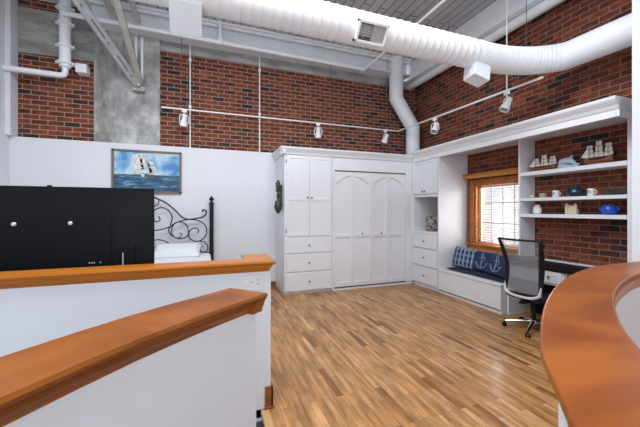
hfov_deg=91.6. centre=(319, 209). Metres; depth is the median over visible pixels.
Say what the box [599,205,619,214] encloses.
pot
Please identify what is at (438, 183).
tall cabinet
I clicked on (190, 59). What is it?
conduit
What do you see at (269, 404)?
baseboard
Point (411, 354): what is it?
floor
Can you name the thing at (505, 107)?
track light
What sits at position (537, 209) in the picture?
jar
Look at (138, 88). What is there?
anchor plate
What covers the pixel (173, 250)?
bed pillow
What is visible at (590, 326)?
wall
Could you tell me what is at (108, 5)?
brace
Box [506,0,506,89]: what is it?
hanging wire
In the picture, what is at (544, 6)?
pipe
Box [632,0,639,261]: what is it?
wall column
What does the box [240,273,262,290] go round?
switch plate
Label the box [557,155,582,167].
figurine
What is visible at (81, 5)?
brace
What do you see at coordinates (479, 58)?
spiral duct
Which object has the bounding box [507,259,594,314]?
desk
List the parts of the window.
sill, sash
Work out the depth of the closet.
6.06 m
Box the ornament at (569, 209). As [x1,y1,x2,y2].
[565,203,578,213]
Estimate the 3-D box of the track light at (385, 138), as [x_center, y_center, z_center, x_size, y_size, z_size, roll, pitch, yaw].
[1.431,-1.607,6.879,0.157,0.295,0.165,0,0,-5]
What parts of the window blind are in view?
cord, rail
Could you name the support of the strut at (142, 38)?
attached to the wall pier
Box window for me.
[468,175,517,254]
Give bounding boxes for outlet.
[256,277,260,285]
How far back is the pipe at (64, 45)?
4.79 m
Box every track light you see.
[179,109,188,126]
[314,123,321,137]
[381,130,388,143]
[430,118,438,133]
[499,91,512,112]
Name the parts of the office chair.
leg, frame, seat, leg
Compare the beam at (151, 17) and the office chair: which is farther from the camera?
the beam at (151, 17)
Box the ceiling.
[120,0,495,61]
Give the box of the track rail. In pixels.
[161,76,543,131]
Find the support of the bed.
on the floor
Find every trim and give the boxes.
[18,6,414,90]
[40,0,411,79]
[261,409,273,426]
[272,146,413,161]
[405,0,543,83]
[409,95,631,162]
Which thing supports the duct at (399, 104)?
hanging from the ceiling
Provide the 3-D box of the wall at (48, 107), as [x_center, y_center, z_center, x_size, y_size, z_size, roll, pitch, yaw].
[-1.159,-0.925,6.231,7.590,4.850,0.200,0,0,-20]
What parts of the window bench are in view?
seat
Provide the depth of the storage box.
6.03 m
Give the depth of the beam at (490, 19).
5.19 m
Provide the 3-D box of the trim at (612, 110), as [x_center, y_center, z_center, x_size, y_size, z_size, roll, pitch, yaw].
[2.703,-1.060,5.015,0.765,0.200,3.701,0,0,-20]
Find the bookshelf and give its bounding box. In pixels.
[518,118,631,262]
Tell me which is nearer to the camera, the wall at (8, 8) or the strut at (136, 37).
the wall at (8, 8)
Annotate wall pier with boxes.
[94,30,159,145]
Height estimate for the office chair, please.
1.152 m
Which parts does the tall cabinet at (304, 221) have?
door, drawer, drawer, drawer, door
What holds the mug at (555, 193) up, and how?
on the bookshelf
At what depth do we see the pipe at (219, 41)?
5.49 m
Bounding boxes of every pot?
[565,185,585,196]
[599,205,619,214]
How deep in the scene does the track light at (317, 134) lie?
6.30 m
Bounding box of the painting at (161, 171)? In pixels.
[111,148,181,193]
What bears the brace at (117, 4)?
attached to the anchor plate
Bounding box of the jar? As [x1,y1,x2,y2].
[533,204,541,213]
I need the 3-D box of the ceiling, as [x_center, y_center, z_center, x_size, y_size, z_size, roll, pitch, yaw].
[0.479,-3.400,1.454,7.900,0.100,10.400,0,0,-20]
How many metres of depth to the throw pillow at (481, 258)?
5.09 m
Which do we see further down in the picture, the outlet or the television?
the outlet
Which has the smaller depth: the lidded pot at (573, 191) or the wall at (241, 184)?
the lidded pot at (573, 191)
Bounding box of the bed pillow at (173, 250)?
[155,243,201,258]
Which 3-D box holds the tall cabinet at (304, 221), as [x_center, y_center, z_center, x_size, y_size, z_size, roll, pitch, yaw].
[-0.314,0.250,5.915,0.900,2.500,0.767,0,0,-20]
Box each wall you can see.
[0,0,17,185]
[0,254,275,421]
[0,288,267,426]
[9,136,275,280]
[18,0,414,154]
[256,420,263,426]
[415,0,631,265]
[540,261,639,426]
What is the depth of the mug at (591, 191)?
3.81 m
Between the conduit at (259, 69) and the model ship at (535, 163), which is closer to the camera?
the model ship at (535, 163)
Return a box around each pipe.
[2,0,89,77]
[61,0,446,71]
[407,0,564,90]
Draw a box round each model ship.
[529,154,557,170]
[581,140,613,164]
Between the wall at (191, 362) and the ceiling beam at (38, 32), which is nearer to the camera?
the wall at (191, 362)
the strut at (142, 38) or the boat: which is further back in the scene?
the strut at (142, 38)
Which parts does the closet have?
door, door, door, door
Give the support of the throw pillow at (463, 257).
on the seat pad
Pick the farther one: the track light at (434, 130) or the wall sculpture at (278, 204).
the track light at (434, 130)
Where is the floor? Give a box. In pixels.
[256,281,557,426]
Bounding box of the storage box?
[426,216,437,231]
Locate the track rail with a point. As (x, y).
(541, 77)
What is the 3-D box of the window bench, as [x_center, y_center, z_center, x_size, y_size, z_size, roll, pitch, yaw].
[2.688,1.285,5.162,0.690,0.430,1.275,0,0,-20]
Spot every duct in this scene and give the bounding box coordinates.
[132,0,631,87]
[389,55,419,154]
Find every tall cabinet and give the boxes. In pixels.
[276,154,331,294]
[413,154,467,291]
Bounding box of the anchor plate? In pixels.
[132,83,145,92]
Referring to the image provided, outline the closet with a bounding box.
[331,157,412,290]
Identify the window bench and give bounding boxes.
[438,268,506,313]
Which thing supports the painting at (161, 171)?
attached to the wall at (241, 184)
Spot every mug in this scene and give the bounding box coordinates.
[552,190,560,196]
[587,188,596,195]
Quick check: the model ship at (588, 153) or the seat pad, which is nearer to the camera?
the model ship at (588, 153)
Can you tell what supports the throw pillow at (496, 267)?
on the seat pad
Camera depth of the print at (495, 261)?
4.76 m
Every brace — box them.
[71,0,141,86]
[103,0,117,20]
[112,0,143,85]
[128,0,140,22]
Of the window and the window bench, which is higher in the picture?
the window
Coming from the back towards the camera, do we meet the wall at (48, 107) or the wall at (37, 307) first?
the wall at (48, 107)
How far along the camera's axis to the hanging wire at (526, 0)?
4.19 m
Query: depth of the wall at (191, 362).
1.01 m
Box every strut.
[135,36,137,60]
[141,37,143,79]
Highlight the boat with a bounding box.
[606,187,626,194]
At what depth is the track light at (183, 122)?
5.43 m
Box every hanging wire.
[181,38,181,107]
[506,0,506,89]
[526,0,526,81]
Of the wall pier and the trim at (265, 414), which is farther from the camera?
the wall pier
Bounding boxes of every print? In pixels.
[475,253,487,268]
[490,256,500,271]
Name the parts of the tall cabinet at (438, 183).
door, drawer, drawer, drawer, door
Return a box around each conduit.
[189,44,191,147]
[258,56,260,151]
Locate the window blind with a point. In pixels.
(510, 171)
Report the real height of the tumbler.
0.065 m
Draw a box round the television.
[0,185,154,271]
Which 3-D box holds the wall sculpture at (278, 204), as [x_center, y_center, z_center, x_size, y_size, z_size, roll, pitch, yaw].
[-0.750,-0.235,5.584,0.145,0.610,0.134,0,0,-20]
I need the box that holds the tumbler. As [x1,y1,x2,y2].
[539,193,546,197]
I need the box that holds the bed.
[155,196,213,262]
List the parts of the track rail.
rail, rail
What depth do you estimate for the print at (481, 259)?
5.08 m
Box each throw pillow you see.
[452,246,477,269]
[472,250,496,272]
[486,253,504,278]
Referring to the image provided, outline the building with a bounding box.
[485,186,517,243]
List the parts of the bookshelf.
panel, shelf, shelf, shelf, panel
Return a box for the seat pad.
[447,267,504,280]
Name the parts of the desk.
frame, modesty panel, drawer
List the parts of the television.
port panel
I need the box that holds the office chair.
[498,237,550,337]
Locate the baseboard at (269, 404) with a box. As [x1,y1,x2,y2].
[264,382,273,409]
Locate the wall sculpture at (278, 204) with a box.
[274,180,281,213]
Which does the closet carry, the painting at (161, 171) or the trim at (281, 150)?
the trim at (281, 150)
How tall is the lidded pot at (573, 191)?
0.154 m
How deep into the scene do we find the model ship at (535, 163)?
4.38 m
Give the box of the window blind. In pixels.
[462,167,517,249]
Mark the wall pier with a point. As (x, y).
(121, 114)
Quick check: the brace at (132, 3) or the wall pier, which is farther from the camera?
the wall pier
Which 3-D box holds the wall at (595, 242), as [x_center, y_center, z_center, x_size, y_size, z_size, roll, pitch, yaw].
[4.079,-0.925,2.746,0.250,4.850,10.350,0,0,-20]
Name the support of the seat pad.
on the window bench
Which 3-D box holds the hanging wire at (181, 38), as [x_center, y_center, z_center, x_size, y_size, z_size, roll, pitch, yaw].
[-2.422,-2.385,5.449,0.010,1.230,0.010,0,0,-20]

